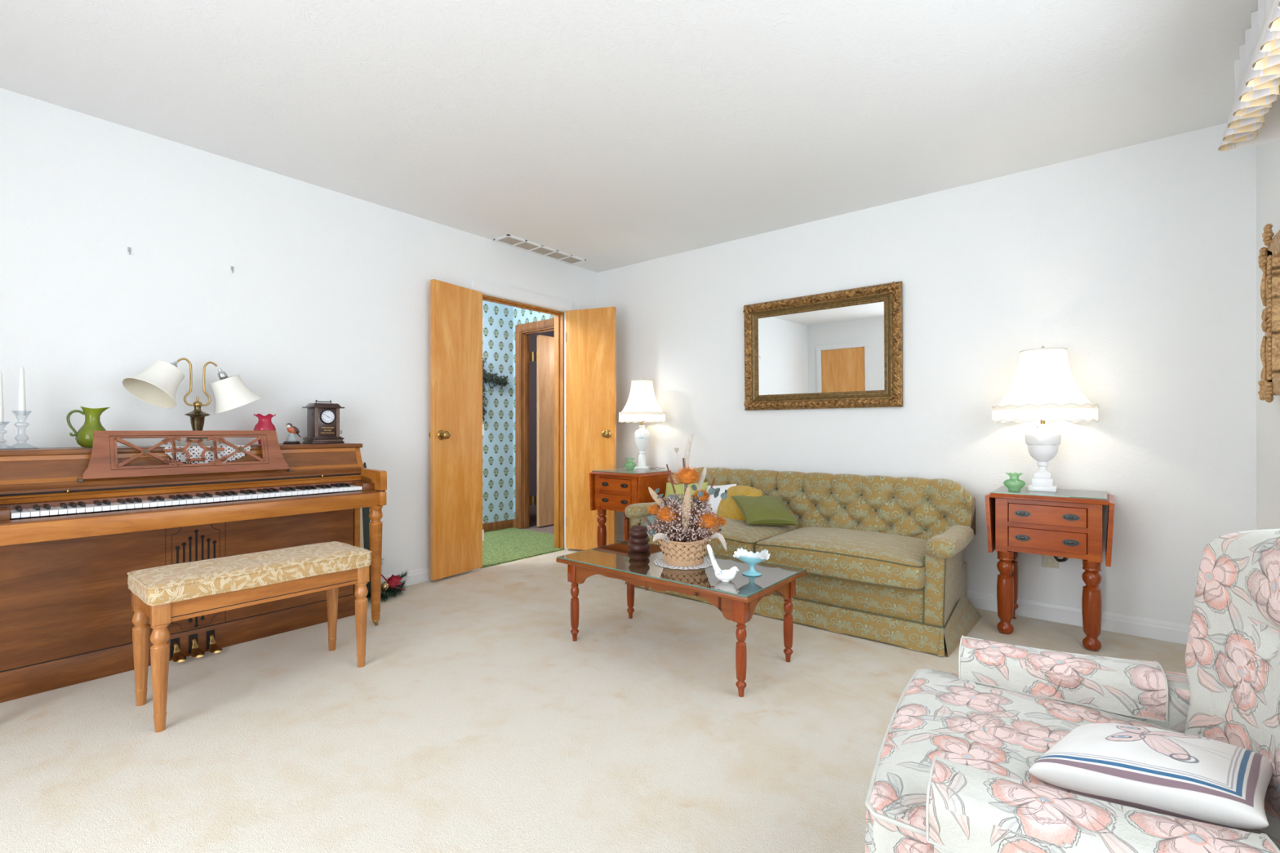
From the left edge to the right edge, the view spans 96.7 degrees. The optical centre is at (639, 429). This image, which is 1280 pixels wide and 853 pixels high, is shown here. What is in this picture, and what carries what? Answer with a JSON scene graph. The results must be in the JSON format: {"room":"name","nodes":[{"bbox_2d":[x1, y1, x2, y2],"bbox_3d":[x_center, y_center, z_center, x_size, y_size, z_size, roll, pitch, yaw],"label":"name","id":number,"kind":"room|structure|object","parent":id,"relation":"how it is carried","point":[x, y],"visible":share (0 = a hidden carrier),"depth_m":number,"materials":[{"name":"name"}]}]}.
{"room":"living room","nodes":[
{"label":"living room","id":0,"kind":"room"},
{"bbox_2d":[0,87,597,575],"bbox_3d":[-1.937,-0.171,3.332,0.120,2.490,4.780,0,0,39],"label":"wall","id":1,"kind":"structure","parent":0,"point":[326,297],"depth_m":2.94,"materials":[{"name":"paint"}]},
{"bbox_2d":[127,247,131,254],"bbox_3d":[-2.390,-0.836,2.667,0.017,0.036,0.012,0,0,39],"label":"hook","id":2,"kind":"object","parent":1,"relation":"attached to","point":[129,249],"visible":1,"depth_m":2.67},
{"bbox_2d":[381,566,471,587],"bbox_3d":[-1.885,0.978,3.290,0.014,0.092,4.780,0,0,39],"label":"baseboard","id":3,"kind":"structure","parent":1,"relation":"attached to","point":[421,575],"depth_m":3.77,"materials":[{"name":"white paint"}]},
{"bbox_2d":[428,279,484,580],"bbox_3d":[-1.272,0.004,3.977,0.164,2.004,0.441,0,0,31],"label":"door","id":4,"kind":"structure","parent":1,"relation":"in","point":[456,433],"depth_m":3.94,"materials":[{"name":"brown wood"}]},
{"bbox_2d":[470,277,573,571],"bbox_3d":[-0.965,0.004,4.559,0.108,2.040,0.900,0,0,39],"label":"trim","id":5,"kind":"structure","parent":1,"relation":"attached to","point":[558,316],"depth_m":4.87,"materials":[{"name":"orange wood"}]},
{"bbox_2d":[564,306,616,550],"bbox_3d":[-0.413,0.004,4.732,0.458,2.004,0.164,0,0,22],"label":"door","id":6,"kind":"structure","parent":1,"relation":"in","point":[590,334],"depth_m":4.72,"materials":[{"name":"brown wood"}]},
{"bbox_2d":[482,300,513,524],"bbox_3d":[-2.162,-0.171,5.004,0.100,2.490,2.730,0,0,39],"label":"wall","id":7,"kind":"structure","parent":0,"point":[498,330],"depth_m":5.80,"materials":[{"name":"paper"}]},
{"bbox_2d":[482,357,508,422],"bbox_3d":[-1.528,-0.393,5.634,0.094,0.642,0.533,0,0,39],"label":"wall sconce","id":8,"kind":"object","parent":7,"relation":"attached to","point":[488,377],"visible":0.46,"depth_m":5.64,"materials":[{"name":"green plant"}]},
{"bbox_2d":[482,519,515,532],"bbox_3d":[-2.131,0.982,4.915,0.060,0.085,2.630,0,0,39],"label":"baseboard","id":9,"kind":"structure","parent":7,"relation":"attached to","point":[495,526],"depth_m":5.80,"materials":[{"name":"brown wood"}]},
{"bbox_2d":[528,330,554,506],"bbox_3d":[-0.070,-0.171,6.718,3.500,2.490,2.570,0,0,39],"label":"door frame","id":10,"kind":"structure","parent":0,"point":[532,337],"depth_m":7.66,"materials":[{"name":"brown wood"}]},
{"bbox_2d":[0,505,1186,852],"bbox_3d":[-0.418,1.048,3.771,6.482,0.059,7.380,0,0,39],"label":"floor","id":11,"kind":"structure","parent":0,"point":[473,720],"depth_m":1.92,"materials":[{"name":"beige carpet"}]},
{"bbox_2d":[0,430,386,702],"bbox_3d":[-2.013,0.515,2.621,0.621,1.018,1.430,0,0,39],"label":"piano","id":12,"kind":"object","parent":11,"relation":"on","point":[74,522],"visible":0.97,"depth_m":2.39,"materials":[{"name":"brown wood"}]},
{"bbox_2d":[66,406,110,447],"bbox_3d":[-2.338,-0.009,2.427,0.108,0.174,0.112,0,0,-5],"label":"glass pitcher","id":13,"kind":"object","parent":12,"relation":"on","point":[82,438],"visible":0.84,"depth_m":2.40,"materials":[{"name":"green glass"}]},
{"bbox_2d":[0,466,361,494],"bbox_3d":[-1.970,0.222,2.587,0.090,0.032,1.354,0,0,39],"label":"lid","id":14,"kind":"object","parent":12,"relation":"attached to","point":[82,485],"depth_m":2.45,"materials":[{"name":"brown wood"}]},
{"bbox_2d":[159,444,250,463],"bbox_3d":[-2.074,0.131,2.696,0.270,0.108,0.460,0,0,39],"label":"lace doily","id":15,"kind":"object","parent":12,"relation":"on","point":[182,458],"visible":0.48,"depth_m":2.60,"materials":[{"name":"white fabric"}]},
{"bbox_2d":[121,357,262,445],"bbox_3d":[-2.086,-0.130,2.686,0.216,0.409,0.531,0,0,32],"label":"lamp","id":16,"kind":"object","parent":15,"relation":"on","point":[157,385],"visible":0.98,"depth_m":2.65,"materials":[{"name":"white glass"}]},
{"bbox_2d":[169,361,177,367],"bbox_3d":[-2.163,-0.287,2.630,0.042,0.057,0.048,0,0,39],"label":"socket","id":17,"kind":"object","parent":16,"relation":"attached to","point":[175,363],"depth_m":2.63,"materials":[{"name":"silver metal"}]},
{"bbox_2d":[217,368,228,380],"bbox_3d":[-2.037,-0.266,2.779,0.038,0.059,0.043,0,0,44],"label":"socket","id":18,"kind":"object","parent":16,"relation":"attached to","point":[222,375],"depth_m":2.77,"materials":[{"name":"silver metal"}]},
{"bbox_2d":[253,413,275,444],"bbox_3d":[-1.936,-0.001,2.938,0.100,0.158,0.096,0,0,39],"label":"vase","id":19,"kind":"object","parent":12,"relation":"on","point":[260,424],"visible":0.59,"depth_m":2.91,"materials":[{"name":"red glass"}]},
{"bbox_2d":[282,422,301,444],"bbox_3d":[-1.851,0.023,3.027,0.076,0.112,0.087,0,0,39],"label":"bird figurine","id":20,"kind":"object","parent":12,"relation":"on","point":[291,439],"visible":0.98,"depth_m":3.01,"materials":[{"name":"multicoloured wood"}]},
{"bbox_2d":[302,400,344,444],"bbox_3d":[-1.764,-0.042,3.173,0.136,0.241,0.173,0,0,39],"label":"mantel clock","id":21,"kind":"object","parent":12,"relation":"on","point":[322,419],"visible":1,"depth_m":3.13,"materials":[{"name":"brown wood"}]},
{"bbox_3d":[-2.466,0.003,2.271,0.097,0.152,0.097,0,0,39],"label":"candlestick","id":22,"kind":"object","parent":12,"relation":"on","visible":0},
{"bbox_2d":[17,364,26,415],"bbox_3d":[-2.466,-0.157,2.271,0.023,0.206,0.023,0,0,39],"label":"taper candle","id":23,"kind":"object","parent":22,"relation":"on","point":[21,390],"visible":1,"depth_m":2.26,"materials":[{"name":"beige wax"}]},
{"bbox_3d":[-2.488,0.025,2.212,0.097,0.108,0.097,0,0,39],"label":"candlestick","id":24,"kind":"object","parent":12,"relation":"on","visible":0},
{"bbox_2d":[0,368,4,423],"bbox_3d":[-2.488,-0.129,2.212,0.023,0.216,0.023,0,0,39],"label":"taper candle","id":25,"kind":"object","parent":24,"relation":"in","point":[2,411],"visible":1,"depth_m":2.21,"materials":[{"name":"beige wax"}]},
{"bbox_2d":[127,541,371,733],"bbox_3d":[-1.529,0.770,2.287,0.362,0.509,0.753,0,0,39],"label":"piano bench","id":26,"kind":"object","parent":11,"relation":"on","point":[161,596],"visible":1,"depth_m":2.11,"materials":[{"name":"brown wood"}]},
{"bbox_2d":[128,542,371,604],"bbox_3d":[-1.529,0.552,2.287,0.354,0.073,0.748,0,0,39],"label":"seat cushion","id":27,"kind":"object","parent":26,"relation":"on","point":[184,583],"depth_m":2.15,"materials":[{"name":"beige fabric"}]},
{"bbox_2d":[360,462,370,591],"bbox_3d":[-1.741,0.614,3.430,0.020,0.820,0.280,0,0,39],"label":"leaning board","id":28,"kind":"object","parent":11,"relation":"on","point":[364,512],"visible":0.23,"depth_m":3.49,"materials":[{"name":"wood"}]},
{"bbox_2d":[365,558,410,601],"bbox_3d":[-1.546,0.889,3.472,0.214,0.263,0.431,0,0,22],"label":"swag","id":29,"kind":"object","parent":11,"relation":"on","point":[391,585],"visible":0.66,"depth_m":3.48,"materials":[{"name":"green plant"}]},
{"bbox_2d":[589,467,674,546],"bbox_3d":[-0.064,0.669,4.350,0.502,0.710,0.419,0,0,39],"label":"table","id":30,"kind":"object","parent":11,"relation":"on","point":[611,489],"visible":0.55,"depth_m":4.23,"materials":[{"name":"brown wood"}]},
{"bbox_2d":[618,377,665,469],"bbox_3d":[0.016,-0.049,4.547,0.376,0.726,0.376,0,0,29],"label":"table lamp","id":31,"kind":"object","parent":30,"relation":"on","point":[642,406],"visible":1,"depth_m":4.46,"materials":[{"name":"white ceramic"}]},
{"bbox_2d":[555,540,806,697],"bbox_3d":[0.166,0.821,2.636,1.036,0.407,0.540,0,0,39],"label":"coffee table","id":32,"kind":"object","parent":11,"relation":"on","point":[737,598],"visible":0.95,"depth_m":2.49,"materials":[{"name":"brown wood"}]},
{"bbox_2d":[627,522,650,552],"bbox_3d":[-0.004,0.545,2.900,0.116,0.143,0.116,0,0,39],"label":"jar","id":33,"kind":"object","parent":32,"relation":"on","point":[638,539],"visible":0.96,"depth_m":2.86,"materials":[{"name":"brown ceramic"}]},
{"bbox_2d":[653,556,711,569],"bbox_3d":[0.203,0.615,2.634,0.276,0.001,0.276,0,0,39],"label":"doily","id":34,"kind":"object","parent":32,"relation":"on","point":[662,562],"visible":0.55,"depth_m":2.57,"materials":[{"name":"white fabric"}]},
{"bbox_2d":[655,531,711,566],"bbox_3d":[0.203,0.545,2.634,0.267,0.136,0.266,0,0,18],"label":"woven basket","id":35,"kind":"object","parent":34,"relation":"on","point":[682,553],"visible":0.73,"depth_m":2.54,"materials":[{"name":"wicker"}]},
{"bbox_2d":[644,433,727,551],"bbox_3d":[0.215,0.304,2.631,0.378,0.568,0.344,0,0,11],"label":"dried flower arrangement","id":36,"kind":"object","parent":35,"relation":"in","point":[667,513],"visible":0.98,"depth_m":2.57,"materials":[{"name":"orange plant"}]},
{"bbox_2d":[706,544,738,582],"bbox_3d":[0.338,0.543,2.316,0.133,0.150,0.047,0,0,-6],"label":"bird","id":37,"kind":"object","parent":32,"relation":"on","point":[724,575],"visible":1,"depth_m":2.31},
{"bbox_2d":[733,547,769,576],"bbox_3d":[0.483,0.566,2.423,0.153,0.101,0.155,0,0,39],"label":"ruffled compote","id":38,"kind":"object","parent":32,"relation":"on","point":[751,558],"visible":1,"depth_m":2.41,"materials":[{"name":"blue glass"}]},
{"bbox_2d":[625,466,981,657],"bbox_3d":[0.888,0.651,3.462,1.967,0.739,0.871,0,0,39],"label":"sofa","id":39,"kind":"object","parent":11,"relation":"on","point":[882,557],"visible":0.73,"depth_m":3.01,"materials":[{"name":"green fabric"}]},
{"bbox_2d":[664,482,707,511],"bbox_3d":[0.303,0.504,3.985,0.350,0.274,0.163,0,0,33],"label":"throw pillow","id":40,"kind":"object","parent":39,"relation":"on","point":[678,490],"visible":0.23,"depth_m":3.98,"materials":[{"name":"fabric"}]},
{"bbox_2d":[642,515,796,557],"bbox_3d":[0.488,0.660,3.641,0.844,0.171,0.640,0,0,39],"label":"seat cushion","id":41,"kind":"object","parent":39,"relation":"on","point":[737,534],"depth_m":3.29,"materials":[{"name":"green fabric"}]},
{"bbox_2d":[705,483,737,515],"bbox_3d":[0.529,0.489,3.890,0.297,0.245,0.142,0,0,39],"label":"throw pillow","id":42,"kind":"object","parent":39,"relation":"on","point":[714,502],"visible":0.29,"depth_m":3.85,"materials":[{"name":"white fabric"}]},
{"bbox_2d":[716,485,762,520],"bbox_3d":[0.651,0.514,3.740,0.314,0.281,0.220,0,0,39],"label":"throw pillow","id":43,"kind":"object","parent":39,"relation":"on","point":[727,508],"visible":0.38,"depth_m":3.70,"materials":[{"name":"yellow fabric"}]},
{"bbox_2d":[731,495,799,525],"bbox_3d":[0.783,0.509,3.593,0.336,0.168,0.306,0,0,-10],"label":"throw pillow","id":44,"kind":"object","parent":39,"relation":"on","point":[763,510],"visible":1,"depth_m":3.50,"materials":[{"name":"green fabric"}]},
{"bbox_2d":[755,527,928,588],"bbox_3d":[1.150,0.660,3.103,0.852,0.171,0.640,0,0,39],"label":"seat cushion","id":45,"kind":"object","parent":39,"relation":"on","point":[895,559],"depth_m":2.88,"materials":[{"name":"green fabric"}]},
{"bbox_2d":[985,485,1114,651],"bbox_3d":[2.062,0.669,2.869,0.502,0.710,0.419,0,0,39],"label":"table","id":46,"kind":"object","parent":11,"relation":"on","point":[1064,522],"visible":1,"depth_m":2.72,"materials":[{"name":"brown wood"}]},
{"bbox_2d":[991,346,1098,492],"bbox_3d":[2.056,-0.056,2.905,0.444,0.740,0.444,0,0,-16],"label":"table lamp","id":47,"kind":"object","parent":46,"relation":"on","point":[1044,388],"visible":1,"depth_m":2.82,"materials":[{"name":"white stone"}]},
{"bbox_2d":[864,528,1279,852],"bbox_3d":[0.819,0.592,0.981,0.716,0.865,0.764,0,0,33],"label":"armchair","id":48,"kind":"object","parent":11,"relation":"on","point":[957,753],"visible":0.86,"depth_m":1.01,"materials":[{"name":"fabric"}]},
{"bbox_2d":[864,669,1279,852],"bbox_3d":[0.738,0.647,1.008,0.597,0.166,0.656,0,0,39],"label":"seat cushion","id":49,"kind":"object","parent":48,"relation":"on","point":[1001,724],"depth_m":1.07,"materials":[{"name":"fabric"}]},
{"bbox_2d":[1028,723,1272,829],"bbox_3d":[0.830,0.547,0.921,0.314,0.123,0.260,0,0,-41],"label":"pillow","id":50,"kind":"object","parent":48,"relation":"on","point":[1191,777],"visible":0.97,"depth_m":0.85,"materials":[{"name":"fabric"}]},
{"bbox_2d":[0,0,1257,272],"bbox_3d":[-0.308,-1.456,2.006,4.322,0.080,5.020,0,0,39],"label":"ceiling","id":51,"kind":"structure","parent":0,"point":[609,135],"depth_m":2.38,"materials":[{"name":"paint"}]},
{"bbox_2d":[493,234,586,264],"bbox_3d":[-0.769,-1.411,4.500,0.173,0.010,0.805,0,0,39],"label":"ceiling vent","id":52,"kind":"object","parent":51,"relation":"in","point":[508,239],"visible":1,"depth_m":4.46,"materials":[{"name":"white metal"}]},
{"bbox_2d":[513,122,1256,625],"bbox_3d":[0.808,-0.171,4.263,5.442,2.490,0.130,0,0,39],"label":"wall","id":53,"kind":"structure","parent":0,"point":[1138,261],"depth_m":3.10,"materials":[{"name":"paint"}]},
{"bbox_2d":[515,318,554,528],"bbox_3d":[-0.882,-0.029,5.646,0.975,2.105,0.120,0,0,39],"label":"trim","id":54,"kind":"structure","parent":53,"relation":"attached to","point":[522,331],"depth_m":5.88,"materials":[{"name":"brown wood"}]},
{"bbox_2d":[529,334,554,526],"bbox_3d":[-0.855,0.015,6.226,0.110,1.993,0.815,0,0,39],"label":"door","id":55,"kind":"structure","parent":53,"relation":"in","point":[545,344],"depth_m":5.96,"materials":[{"name":"brown wood"}]},
{"bbox_2d":[742,280,902,410],"bbox_3d":[1.177,-0.522,3.817,1.082,0.769,0.072,0,0,39],"label":"wall mirror","id":56,"kind":"object","parent":53,"relation":"attached to","point":[843,348],"visible":1,"depth_m":3.78,"materials":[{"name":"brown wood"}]},
{"bbox_2d":[758,301,884,395],"bbox_3d":[1.193,-0.522,3.837,0.882,0.568,0.017,0,0,39],"label":"mirror glass","id":57,"kind":"object","parent":56,"relation":"attached to","point":[834,348],"depth_m":3.80,"materials":[{"name":"white"}]},
{"bbox_2d":[616,535,1190,644],"bbox_3d":[1.197,0.978,3.854,4.082,0.092,0.014,0,0,39],"label":"baseboard","id":58,"kind":"structure","parent":53,"relation":"attached to","point":[1176,633],"depth_m":2.95,"materials":[{"name":"white paint"}]},
{"bbox_2d":[1041,555,1058,568],"bbox_3d":[2.194,0.684,3.045,0.072,0.114,0.008,0,0,39],"label":"wall outlet","id":59,"kind":"object","parent":53,"relation":"attached to","point":[1050,562],"visible":0.51,"depth_m":3.04,"materials":[{"name":"beige plastic"}]},
{"bbox_2d":[1046,558,1053,564],"bbox_3d":[2.193,0.704,3.044,0.028,0.026,0.004,0,0,39],"label":"socket","id":60,"kind":"object","parent":59,"relation":"attached to","point":[1049,561],"depth_m":3.04,"materials":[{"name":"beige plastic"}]},
{"bbox_2d":[1053,555,1067,562],"bbox_3d":[2.204,0.560,3.004,0.084,0.274,0.046,0,0,39],"label":"lamp cord","id":61,"kind":"object","parent":53,"relation":"attached to","point":[1064,559],"visible":0.37,"depth_m":2.98,"materials":[{"name":"black plastic"}]},
{"bbox_2d":[1256,139,1279,529],"bbox_3d":[1.359,-0.171,0.726,0.120,2.490,4.900,0,0,39],"label":"wall","id":62,"kind":"structure","parent":0,"point":[1268,154],"depth_m":2.41,"materials":[{"name":"paint"}]},
{"bbox_2d":[1217,0,1279,151],"bbox_3d":[1.239,-1.210,0.833,0.209,0.333,3.271,0,0,39],"label":"valance","id":63,"kind":"object","parent":62,"relation":"attached to","point":[1254,118],"visible":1,"depth_m":1.87,"materials":[{"name":"fabric"}]},
{"bbox_2d":[1257,223,1279,402],"bbox_3d":[2.297,-0.445,2.021,0.060,0.685,0.643,0,0,39],"label":"picture frame","id":64,"kind":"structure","parent":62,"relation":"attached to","point":[1268,262],"depth_m":2.17,"materials":[{"name":"gold metal"}]},
{"bbox_2d":[1279,256,1279,374],"bbox_3d":[2.304,-0.426,2.010,0.006,0.470,0.365,0,0,39],"label":"mirror glass","id":65,"kind":"object","parent":64,"relation":"attached to","point":[1279,256],"depth_m":2.14,"materials":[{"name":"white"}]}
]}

